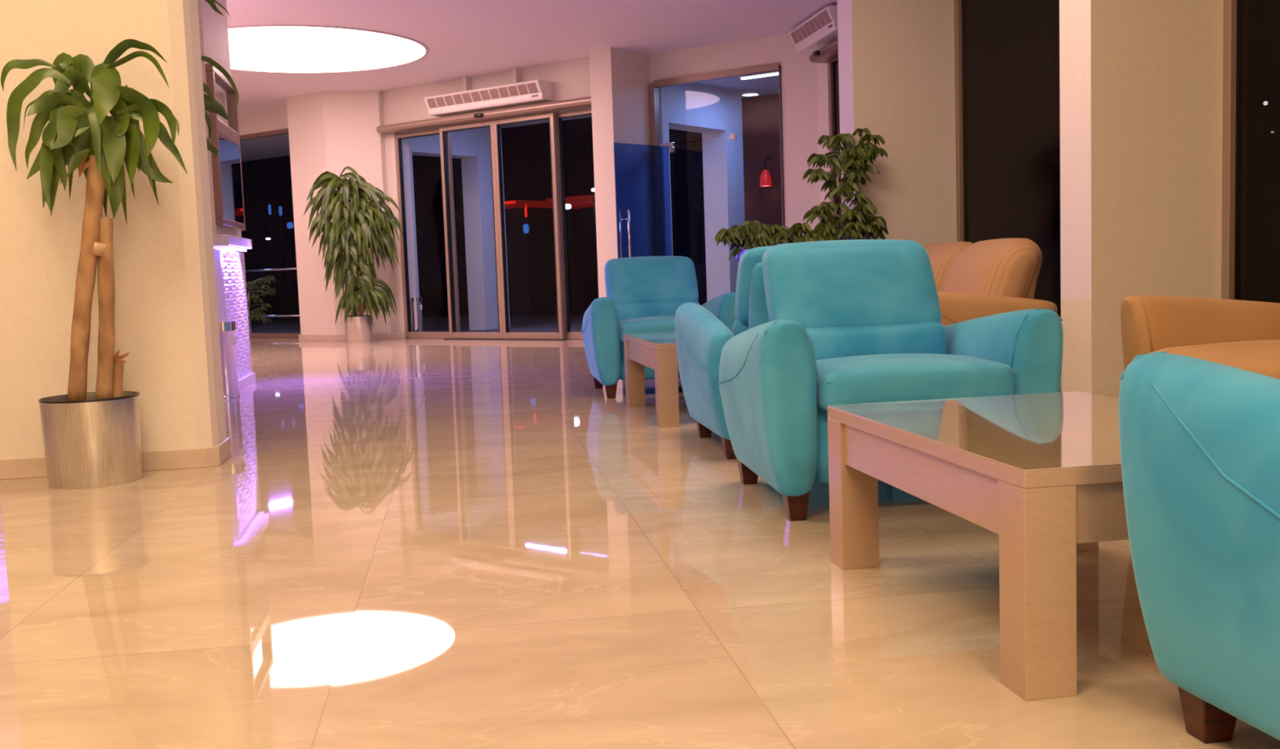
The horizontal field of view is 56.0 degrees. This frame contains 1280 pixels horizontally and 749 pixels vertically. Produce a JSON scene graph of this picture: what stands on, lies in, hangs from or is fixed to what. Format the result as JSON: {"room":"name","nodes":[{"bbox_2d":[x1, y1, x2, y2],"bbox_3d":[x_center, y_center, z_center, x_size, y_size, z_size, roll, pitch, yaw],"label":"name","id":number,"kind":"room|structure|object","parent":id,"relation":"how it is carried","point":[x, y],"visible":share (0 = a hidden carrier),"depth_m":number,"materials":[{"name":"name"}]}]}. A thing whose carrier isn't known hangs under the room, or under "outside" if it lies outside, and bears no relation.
{"room":"hotel lobby","nodes":[
{"label":"hotel lobby","id":0,"kind":"room"},
{"bbox_2d":[0,0,226,459],"bbox_3d":[-2.375,-1.156,5.212,0.885,3.150,0.310,-3,5,-10],"label":"wall","id":1,"kind":"structure","parent":0,"point":[166,318],"depth_m":5.13,"materials":[{"name":"paint"}]},
{"bbox_2d":[0,437,231,479],"bbox_3d":[-2.321,0.370,5.347,0.915,0.085,0.340,-3,5,-10],"label":"baseboard","id":2,"kind":"structure","parent":1,"relation":"attached to","point":[215,455],"depth_m":5.22,"materials":[{"name":"tile"}]},
{"bbox_2d":[197,0,241,237],"bbox_3d":[-3.545,-2.017,8.991,0.800,2.019,1.150,-3,5,-10],"label":"wall","id":3,"kind":"structure","parent":0,"point":[213,26],"depth_m":8.79,"materials":[{"name":"paint"}]},
{"bbox_2d":[205,63,245,230],"bbox_3d":[-3.104,-1.671,9.050,0.052,1.130,1.060,-3,5,-10],"label":"framed mirror","id":4,"kind":"object","parent":3,"relation":"attached to","point":[227,174],"visible":0.84,"depth_m":9.01,"materials":[{"name":"brown metal"}]},
{"bbox_2d":[286,90,395,334],"bbox_3d":[-3.938,-2.024,15.637,1.441,3.150,0.580,1,6,34],"label":"pillar","id":5,"kind":"structure","parent":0,"point":[331,131],"depth_m":15.39,"materials":[{"name":"paint"}]},
{"bbox_2d":[298,332,404,341],"bbox_3d":[-3.784,-0.481,15.531,1.477,0.085,0.291,-1,5,11],"label":"baseboard","id":6,"kind":"structure","parent":5,"relation":"attached to","point":[392,335],"depth_m":15.48,"materials":[{"name":"tile"}]},
{"bbox_2d":[238,57,591,338],"bbox_3d":[-4.879,-2.094,16.796,11.865,3.150,0.250,2,6,35],"label":"wall","id":7,"kind":"structure","parent":0,"point":[571,79],"depth_m":15.25,"materials":[{"name":"paint"}]},
{"bbox_2d":[240,128,300,337],"bbox_3d":[-6.167,-1.981,17.625,3.790,2.870,0.080,2,6,35],"label":"window","id":8,"kind":"structure","parent":7,"relation":"in","point":[282,131],"depth_m":16.89,"materials":[{"name":"brown metal"}]},
{"bbox_2d":[376,96,591,134],"bbox_3d":[-1.854,-3.055,14.215,3.460,0.095,0.270,2,6,35],"label":"operator","id":9,"kind":"object","parent":7,"relation":"attached to","point":[583,102],"visible":0.83,"depth_m":14.08,"materials":[{"name":"beige metal"}]},
{"bbox_2d":[423,67,553,116],"bbox_3d":[-1.803,-3.343,14.162,1.800,0.415,0.275,2,6,35],"label":"air conditioner","id":10,"kind":"object","parent":7,"relation":"attached to","point":[517,93],"visible":1,"depth_m":14.03,"materials":[{"name":"white plastic"}]},
{"bbox_2d":[426,82,538,108],"bbox_3d":[-1.861,-3.259,14.081,1.712,0.104,0.061,2,6,35],"label":"grille","id":11,"kind":"object","parent":10,"relation":"attached to","point":[518,91],"depth_m":14.05,"materials":[{"name":"white"}]},
{"bbox_2d":[395,108,591,340],"bbox_3d":[-1.650,-1.717,14.371,3.520,2.600,0.167,2,6,35],"label":"door","id":12,"kind":"structure","parent":7,"relation":"in","point":[563,333],"depth_m":14.36,"materials":[{"name":"beige metal"}]},
{"bbox_2d":[240,75,778,161],"bbox_3d":[-3.165,-3.676,17.126,19.000,0.280,2.510,1,6,35],"label":"trim","id":13,"kind":"structure","parent":7,"relation":"attached to","point":[275,146],"depth_m":17.34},
{"bbox_2d":[250,314,583,333],"bbox_3d":[-2.592,-0.769,19.522,26.838,0.110,7.465,1,6,33],"label":"pavement","id":14,"kind":"structure","parent":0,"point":[537,323],"depth_m":19.81,"materials":[{"name":"grey"}]},
{"bbox_2d":[245,275,276,333],"bbox_3d":[-5.781,-1.020,17.965,0.717,0.891,0.534,-3,5,-10],"label":"plant","id":15,"kind":"object","parent":14,"relation":"on","point":[267,279],"visible":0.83,"depth_m":17.94,"materials":[{"name":"green plant"}]},
{"bbox_2d":[244,267,300,321],"bbox_3d":[-6.880,-1.264,20.422,3.600,1.001,0.044,2,6,35],"label":"railing","id":16,"kind":"object","parent":14,"relation":"on","point":[286,268],"visible":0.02,"depth_m":19.74,"materials":[{"name":"silver metal"}]},
{"bbox_2d":[409,297,422,332],"bbox_3d":[-2.911,-0.737,15.656,0.172,0.530,0.172,-3,5,-10],"label":"bin","id":17,"kind":"object","parent":14,"relation":"on","point":[415,303],"visible":0.77,"depth_m":15.59,"materials":[{"name":"silver metal"}]},
{"bbox_2d":[408,125,510,330],"bbox_3d":[-2.620,-2.040,16.583,0.320,2.920,1.940,2,6,35],"label":"wall","id":18,"kind":"structure","parent":0,"point":[472,146],"depth_m":16.94,"materials":[{"name":"white"}]},
{"bbox_2d":[226,0,837,115],"bbox_3d":[-2.529,-3.073,8.371,10.500,0.120,26.200,-3,5,-10],"label":"ceiling","id":19,"kind":"structure","parent":0,"point":[462,37],"depth_m":11.70,"materials":[{"name":"white paint"}]},
{"bbox_2d":[227,24,428,73],"bbox_3d":[-3.525,-3.329,12.404,2.660,0.012,2.660,-3,5,-10],"label":"recessed light","id":20,"kind":"object","parent":19,"relation":"in","point":[264,48],"visible":0.8,"depth_m":12.33,"materials":[{"name":"white"}]},
{"bbox_2d":[789,5,837,53],"bbox_3d":[1.723,-3.325,11.579,0.235,0.245,1.200,-3,5,-10],"label":"air conditioner","id":21,"kind":"object","parent":19,"relation":"hanging from","point":[819,30],"visible":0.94,"depth_m":11.49,"materials":[{"name":"white plastic"}]},
{"bbox_2d":[790,9,831,44],"bbox_3d":[1.638,-3.332,11.562,0.061,0.104,1.112,-3,5,-10],"label":"grille","id":22,"kind":"object","parent":21,"relation":"attached to","point":[820,21],"depth_m":11.52,"materials":[{"name":"white plastic"}]},
{"bbox_2d":[589,47,654,297],"bbox_3d":[-0.157,-1.955,13.334,0.283,3.150,0.757,2,6,35],"label":"wall","id":23,"kind":"structure","parent":0,"point":[620,78],"depth_m":13.07,"materials":[{"name":"paint"}]},
{"bbox_2d":[618,209,631,257],"bbox_3d":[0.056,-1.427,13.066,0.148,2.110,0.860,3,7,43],"label":"door handle","id":24,"kind":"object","parent":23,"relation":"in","point":[620,219],"depth_m":12.80,"materials":[{"name":"silver metal"}]},
{"bbox_2d":[0,337,1279,748],"bbox_3d":[-2.429,0.191,8.454,10.400,0.100,25.800,-3,5,-10],"label":"floor","id":25,"kind":"structure","parent":0,"point":[398,544],"depth_m":2.99,"materials":[{"name":"tile"}]},
{"bbox_2d":[38,391,142,489],"bbox_3d":[-2.256,0.265,4.968,0.380,0.355,0.380,-3,5,-10],"label":"steel pot","id":26,"kind":"object","parent":25,"relation":"on","point":[91,442],"visible":0.91,"depth_m":4.82,"materials":[{"name":"silver metal"}]},
{"bbox_2d":[0,39,187,400],"bbox_3d":[-2.129,-0.599,4.798,0.673,1.456,0.312,-3,5,-10],"label":"dracaena plant","id":27,"kind":"object","parent":26,"relation":"on","point":[79,133],"visible":0.98,"depth_m":4.76,"materials":[{"name":"green plant"}]},
{"bbox_2d":[218,320,239,399],"bbox_3d":[-2.897,-0.104,8.400,0.172,0.530,0.172,-3,5,-10],"label":"bin","id":28,"kind":"object","parent":25,"relation":"on","point":[227,329],"visible":0.76,"depth_m":8.34,"materials":[{"name":"silver metal"}]},
{"bbox_2d":[213,235,255,391],"bbox_3d":[-3.830,-0.331,7.939,1.398,1.130,3.757,0,6,25],"label":"reception desk","id":29,"kind":"object","parent":25,"relation":"on","point":[229,262],"depth_m":9.05,"materials":[{"name":"white"}]},
{"bbox_2d":[213,248,240,253],"bbox_3d":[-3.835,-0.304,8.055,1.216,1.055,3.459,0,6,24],"label":"countertop","id":30,"kind":"structure","parent":29,"relation":"on","point":[214,249],"depth_m":8.98,"materials":[{"name":"white"}]},
{"bbox_2d":[343,315,372,343],"bbox_3d":[-3.482,-0.563,14.910,0.339,0.337,0.339,-3,5,-10],"label":"steel pot","id":31,"kind":"object","parent":25,"relation":"on","point":[358,330],"visible":0.81,"depth_m":14.77,"materials":[{"name":"silver metal"}]},
{"bbox_2d":[302,166,403,328],"bbox_3d":[-3.491,-1.537,14.735,1.188,2.005,0.476,-3,5,-12],"label":"dracaena plant","id":32,"kind":"object","parent":31,"relation":"in","point":[359,224],"visible":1,"depth_m":14.64,"materials":[{"name":"green plant"}]},
{"bbox_2d":[581,256,736,398],"bbox_3d":[0.123,-0.331,7.795,0.968,0.874,0.888,-3,5,-9],"label":"armchair","id":33,"kind":"object","parent":25,"relation":"on","point":[644,294],"visible":0.59,"depth_m":7.84,"materials":[{"name":"teal fabric"}]},
{"bbox_2d":[618,315,675,342],"bbox_3d":[0.145,-0.292,7.662,0.606,0.165,0.612,-3,5,-9],"label":"seat cushion","id":34,"kind":"object","parent":33,"relation":"on","point":[627,324],"depth_m":7.36,"materials":[{"name":"teal fabric"}]},
{"bbox_2d":[604,256,698,303],"bbox_3d":[0.074,-0.614,8.028,0.608,0.349,0.309,-3,5,-9],"label":"cushion","id":35,"kind":"object","parent":33,"relation":"on","point":[645,279],"depth_m":7.93,"materials":[{"name":"teal fabric"}]},
{"bbox_2d":[623,328,733,427],"bbox_3d":[0.356,-0.005,6.597,0.720,0.420,1.080,-3,5,-10],"label":"coffee table","id":36,"kind":"object","parent":25,"relation":"on","point":[656,351],"visible":0.47,"depth_m":6.14,"materials":[{"name":"laminate"}]},
{"bbox_2d":[675,245,773,459],"bbox_3d":[0.689,-0.134,5.349,0.968,0.874,0.888,-3,5,-7],"label":"armchair","id":37,"kind":"object","parent":25,"relation":"on","point":[701,337],"visible":0.3,"depth_m":5.02,"materials":[{"name":"teal fabric"}]},
{"bbox_2d":[734,245,773,325],"bbox_3d":[0.709,-0.374,5.068,0.608,0.349,0.309,-3,5,-7],"label":"cushion","id":38,"kind":"object","parent":37,"relation":"on","point":[750,303],"depth_m":4.92,"materials":[{"name":"teal fabric"}]},
{"bbox_2d":[734,249,747,271],"bbox_3d":[1.037,-0.370,7.784,0.790,0.890,0.290,-3,5,-10],"label":"planter","id":39,"kind":"object","parent":25,"relation":"on","point":[744,251],"visible":0.08,"depth_m":7.75,"materials":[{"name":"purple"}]},
{"bbox_2d":[714,220,775,261],"bbox_3d":[0.673,-0.854,7.661,0.419,0.252,0.260,-3,5,-10],"label":"plant","id":40,"kind":"object","parent":39,"relation":"in","point":[750,235],"visible":0.95,"depth_m":7.59,"materials":[{"name":"green plant"}]},
{"bbox_2d":[763,222,840,246],"bbox_3d":[1.018,-0.872,7.690,0.495,0.193,0.315,0,5,19],"label":"plant","id":41,"kind":"object","parent":39,"relation":"in","point":[786,235],"visible":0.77,"depth_m":7.63,"materials":[{"name":"green plant"}]},
{"bbox_2d":[802,128,888,240],"bbox_3d":[1.319,-1.172,7.745,0.549,0.815,0.443,-1,5,10],"label":"plant","id":42,"kind":"object","parent":39,"relation":"on","point":[854,224],"visible":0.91,"depth_m":7.67,"materials":[{"name":"green plant"}]},
{"bbox_2d":[717,239,1062,521],"bbox_3d":[0.796,-0.025,4.067,0.968,0.874,0.888,-3,5,-8],"label":"armchair","id":43,"kind":"object","parent":25,"relation":"on","point":[851,322],"visible":0.83,"depth_m":3.83,"materials":[{"name":"teal fabric"}]},
{"bbox_2d":[762,239,941,327],"bbox_3d":[0.751,-0.308,4.301,0.608,0.349,0.309,-3,5,-8],"label":"cushion","id":44,"kind":"object","parent":43,"relation":"on","point":[837,283],"depth_m":4.21,"materials":[{"name":"teal fabric"}]},
{"bbox_2d":[815,353,1014,411],"bbox_3d":[0.815,0.015,3.934,0.606,0.165,0.612,-3,5,-8],"label":"seat cushion","id":45,"kind":"object","parent":43,"relation":"on","point":[841,379],"depth_m":3.65,"materials":[{"name":"teal fabric"}]},
{"bbox_2d":[827,391,1128,701],"bbox_3d":[0.949,0.316,2.735,0.720,0.420,1.080,-3,5,-10],"label":"coffee table","id":46,"kind":"object","parent":25,"relation":"on","point":[1041,473],"visible":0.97,"depth_m":2.36,"materials":[{"name":"laminate"}]},
{"bbox_2d":[924,238,1058,326],"bbox_3d":[1.492,-0.276,6.567,0.944,0.885,1.652,-3,5,-10],"label":"armchair","id":47,"kind":"object","parent":25,"relation":"on","point":[987,277],"visible":0.2,"depth_m":5.98,"materials":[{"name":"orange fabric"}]},
{"bbox_2d":[924,241,973,292],"bbox_3d":[1.702,-0.533,6.918,0.388,0.450,0.654,-3,5,-10],"label":"cushion","id":48,"kind":"object","parent":47,"relation":"on","point":[941,255],"depth_m":6.66,"materials":[{"name":"orange fabric"}]},
{"bbox_2d":[941,238,1042,298],"bbox_3d":[1.814,-0.480,6.270,0.388,0.450,0.654,-3,5,-10],"label":"cushion","id":49,"kind":"object","parent":47,"relation":"on","point":[1002,267],"depth_m":6.01,"materials":[{"name":"orange fabric"}]},
{"bbox_2d":[1118,351,1279,743],"bbox_3d":[1.330,0.166,1.707,0.968,0.874,0.888,-3,5,-10],"label":"armchair","id":50,"kind":"object","parent":25,"relation":"on","point":[1199,438],"visible":1,"depth_m":1.80,"materials":[{"name":"teal fabric"}]},
{"bbox_2d":[1120,295,1279,379],"bbox_3d":[2.187,-0.017,3.359,0.944,0.885,1.652,-3,5,-10],"label":"armchair","id":51,"kind":"object","parent":25,"relation":"on","point":[1244,335],"visible":0.4,"depth_m":3.97,"materials":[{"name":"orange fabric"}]},
{"bbox_2d":[1149,339,1279,379],"bbox_3d":[1.983,-0.003,3.661,0.640,0.200,0.654,-3,5,-10],"label":"seat cushion","id":52,"kind":"object","parent":51,"relation":"on","point":[1262,357],"depth_m":3.60,"materials":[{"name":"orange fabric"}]},
{"bbox_3d":[-2.486,0.161,6.253,0.364,0.352,0.364,-3,5,-10],"label":"steel pot","id":53,"kind":"object","parent":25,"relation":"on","visible":0},
{"bbox_2d":[200,0,239,159],"bbox_3d":[-2.387,-0.966,6.047,0.801,1.993,0.375,-3,5,-10],"label":"dracaena plant","id":54,"kind":"object","parent":53,"relation":"on","point":[211,104],"visible":0.12,"depth_m":5.98,"materials":[{"name":"green plant"}]},
{"bbox_2d":[658,82,745,302],"bbox_3d":[0.653,-1.960,14.372,0.340,2.920,1.770,2,6,35],"label":"wall","id":55,"kind":"structure","parent":0,"point":[715,113],"depth_m":14.68,"materials":[{"name":"white paint"}]},
{"bbox_2d":[648,32,820,237],"bbox_3d":[1.183,-1.968,12.940,2.489,3.150,0.250,2,6,35],"label":"wall","id":56,"kind":"structure","parent":0,"point":[798,73],"depth_m":12.47,"materials":[{"name":"paint"}]},
{"bbox_2d":[648,62,785,256],"bbox_3d":[0.841,-1.821,13.066,1.632,2.860,0.095,2,6,35],"label":"door frame","id":57,"kind":"structure","parent":56,"relation":"in","point":[653,87],"depth_m":13.36,"materials":[{"name":"beige metal"}]},
{"bbox_2d":[659,133,736,152],"bbox_3d":[0.665,-1.497,13.225,0.970,2.180,0.050,2,6,35],"label":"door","id":58,"kind":"structure","parent":57,"relation":"attached to","point":[670,147],"depth_m":13.32,"materials":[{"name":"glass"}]},
{"bbox_2d":[741,91,759,96],"bbox_3d":[1.377,-3.499,15.017,0.240,0.022,0.240,-3,5,-10],"label":"recessed light","id":59,"kind":"object","parent":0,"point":[752,93],"visible":0.99,"depth_m":14.97,"materials":[{"name":"white"}]},
{"bbox_2d":[742,93,758,96],"bbox_3d":[1.377,-3.498,15.017,0.200,0.016,0.200,-3,5,-10],"label":"diffuser","id":60,"kind":"object","parent":59,"relation":"attached to","point":[744,95],"depth_m":15.04,"materials":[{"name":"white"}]},
{"bbox_2d":[738,71,778,79],"bbox_3d":[1.726,-3.344,13.226,1.440,0.040,0.060,2,6,35],"label":"strip light","id":61,"kind":"object","parent":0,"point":[776,73],"visible":0.32,"depth_m":13.48,"materials":[{"name":"white plastic"}]},
{"bbox_2d":[741,93,782,233],"bbox_3d":[2.857,-2.066,14.678,3.818,2.920,0.283,2,6,35],"label":"wall","id":62,"kind":"structure","parent":0,"point":[760,114],"depth_m":15.35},
{"bbox_2d":[760,156,771,186],"bbox_3d":[1.616,-2.566,15.203,0.237,0.371,0.150,-5,6,-32],"label":"wall lamp","id":63,"kind":"object","parent":62,"relation":"attached to","point":[765,178],"visible":1,"depth_m":15.14,"materials":[{"name":"red ceramic"}]},
{"bbox_2d":[816,38,837,205],"bbox_3d":[2.321,-1.770,10.257,0.250,3.150,4.250,-3,5,-10],"label":"wall","id":64,"kind":"structure","parent":0,"point":[822,68],"depth_m":12.11,"materials":[{"name":"paint"}]},
{"bbox_2d":[808,39,838,62],"bbox_3d":[1.884,-3.050,11.069,0.275,0.095,1.600,-3,5,-10],"label":"operator","id":65,"kind":"object","parent":64,"relation":"attached to","point":[828,53],"visible":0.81,"depth_m":11.49,"materials":[{"name":"brown metal"}]},
{"bbox_2d":[827,57,841,216],"bbox_3d":[2.111,-1.656,11.030,0.080,2.800,2.020,-3,5,-10],"label":"window","id":66,"kind":"structure","parent":64,"relation":"in","point":[833,66],"depth_m":11.85,"materials":[{"name":"brown metal"}]},
{"bbox_2d":[837,0,956,246],"bbox_3d":[1.963,-1.575,8.191,1.160,3.150,0.280,-3,5,-10],"label":"pillar","id":67,"kind":"structure","parent":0,"point":[896,68],"depth_m":8.01,"materials":[{"name":"paint"}]},
{"bbox_2d":[1059,0,1223,398],"bbox_3d":[2.311,-1.342,5.432,0.754,3.150,0.265,-3,5,-10],"label":"column","id":68,"kind":"structure","parent":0,"point":[1141,81],"depth_m":5.33,"materials":[{"name":"paint"}]},
{"bbox_3d":[3.229,-1.102,2.350,0.250,3.150,11.700,-3,5,-10],"label":"wall","id":69,"kind":"structure","parent":0,"visible":0},
{"bbox_2d":[954,0,1061,392],"bbox_3d":[2.366,-1.370,6.854,0.070,2.950,2.515,-3,5,-10],"label":"window","id":70,"kind":"structure","parent":69,"relation":"in","point":[1006,52],"depth_m":7.36,"materials":[{"name":"black glass"}]},
{"bbox_2d":[1221,0,1279,303],"bbox_3d":[2.922,-1.104,3.630,0.070,2.950,3.520,-3,5,-10],"label":"window","id":71,"kind":"structure","parent":69,"relation":"in","point":[1251,153],"depth_m":5.23,"materials":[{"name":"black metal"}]},
{"label":"outside","id":72,"kind":"structure","parent":0,"visible":0},
{"bbox_2d":[246,278,706,319],"bbox_3d":[4.805,-1.834,31.221,140.000,0.200,120.000,-3,5,-10],"label":"ground","id":73,"kind":"structure","parent":72,"point":[434,303],"depth_m":47.13,"materials":[{"name":"grey"}]},
{"bbox_2d":[266,238,273,319],"bbox_3d":[-8.105,-2.024,26.433,0.099,1.940,0.059,2,6,35],"label":"street lamp","id":74,"kind":"object","parent":73,"relation":"on","point":[268,239],"visible":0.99,"depth_m":26.41,"materials":[{"name":"white"}]},
{"bbox_2d":[267,204,276,319],"bbox_3d":[-8.031,-2.382,26.365,0.059,2.659,0.050,2,6,35],"label":"lantern","id":75,"kind":"object","parent":73,"relation":"on","point":[268,206],"visible":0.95,"depth_m":26.32,"materials":[{"name":"blue"}]},
{"bbox_2d":[279,206,287,319],"bbox_3d":[-7.725,-2.342,26.126,0.069,2.599,0.050,2,6,35],"label":"lantern","id":76,"kind":"object","parent":73,"relation":"on","point":[280,207],"visible":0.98,"depth_m":26.09,"materials":[{"name":"blue"}]},
{"bbox_2d":[286,222,296,319],"bbox_3d":[-7.647,-2.216,26.547,0.148,2.269,0.100,2,6,35],"label":"street lamp","id":77,"kind":"object","parent":73,"relation":"on","point":[290,225],"visible":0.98,"depth_m":26.50,"materials":[{"name":"blue"}]},
{"bbox_2d":[523,224,530,316],"bbox_3d":[-2.039,-1.804,21.949,0.098,1.863,0.098,2,6,35],"label":"lantern","id":78,"kind":"object","parent":73,"relation":"on","point":[526,227],"visible":0.97,"depth_m":21.91,"materials":[{"name":"metal"}]},
{"bbox_2d":[504,200,582,315],"bbox_3d":[-2.126,-2.108,22.934,1.170,2.300,1.970,2,6,35],"label":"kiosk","id":79,"kind":"object","parent":73,"relation":"on","point":[518,213],"visible":0.44,"depth_m":22.39,"materials":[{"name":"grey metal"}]},
{"bbox_2d":[546,194,595,208],"bbox_3d":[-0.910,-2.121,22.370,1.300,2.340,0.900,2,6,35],"label":"awning","id":80,"kind":"object","parent":79,"relation":"attached to","point":[584,201],"visible":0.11,"depth_m":21.91,"materials":[{"name":"red"}]},
{"bbox_2d":[565,204,572,315],"bbox_3d":[-1.253,-1.950,21.513,0.127,2.175,0.098,2,6,35],"label":"street lamp","id":81,"kind":"object","parent":73,"relation":"on","point":[567,206],"visible":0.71,"depth_m":21.48,"materials":[{"name":"white"}]},
{"bbox_2d":[591,188,598,297],"bbox_3d":[-0.772,-2.064,21.220,0.077,2.419,0.059,2,6,35],"label":"lamp","id":82,"kind":"object","parent":73,"relation":"on","point":[592,189],"visible":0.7,"depth_m":21.19,"materials":[{"name":"white"}]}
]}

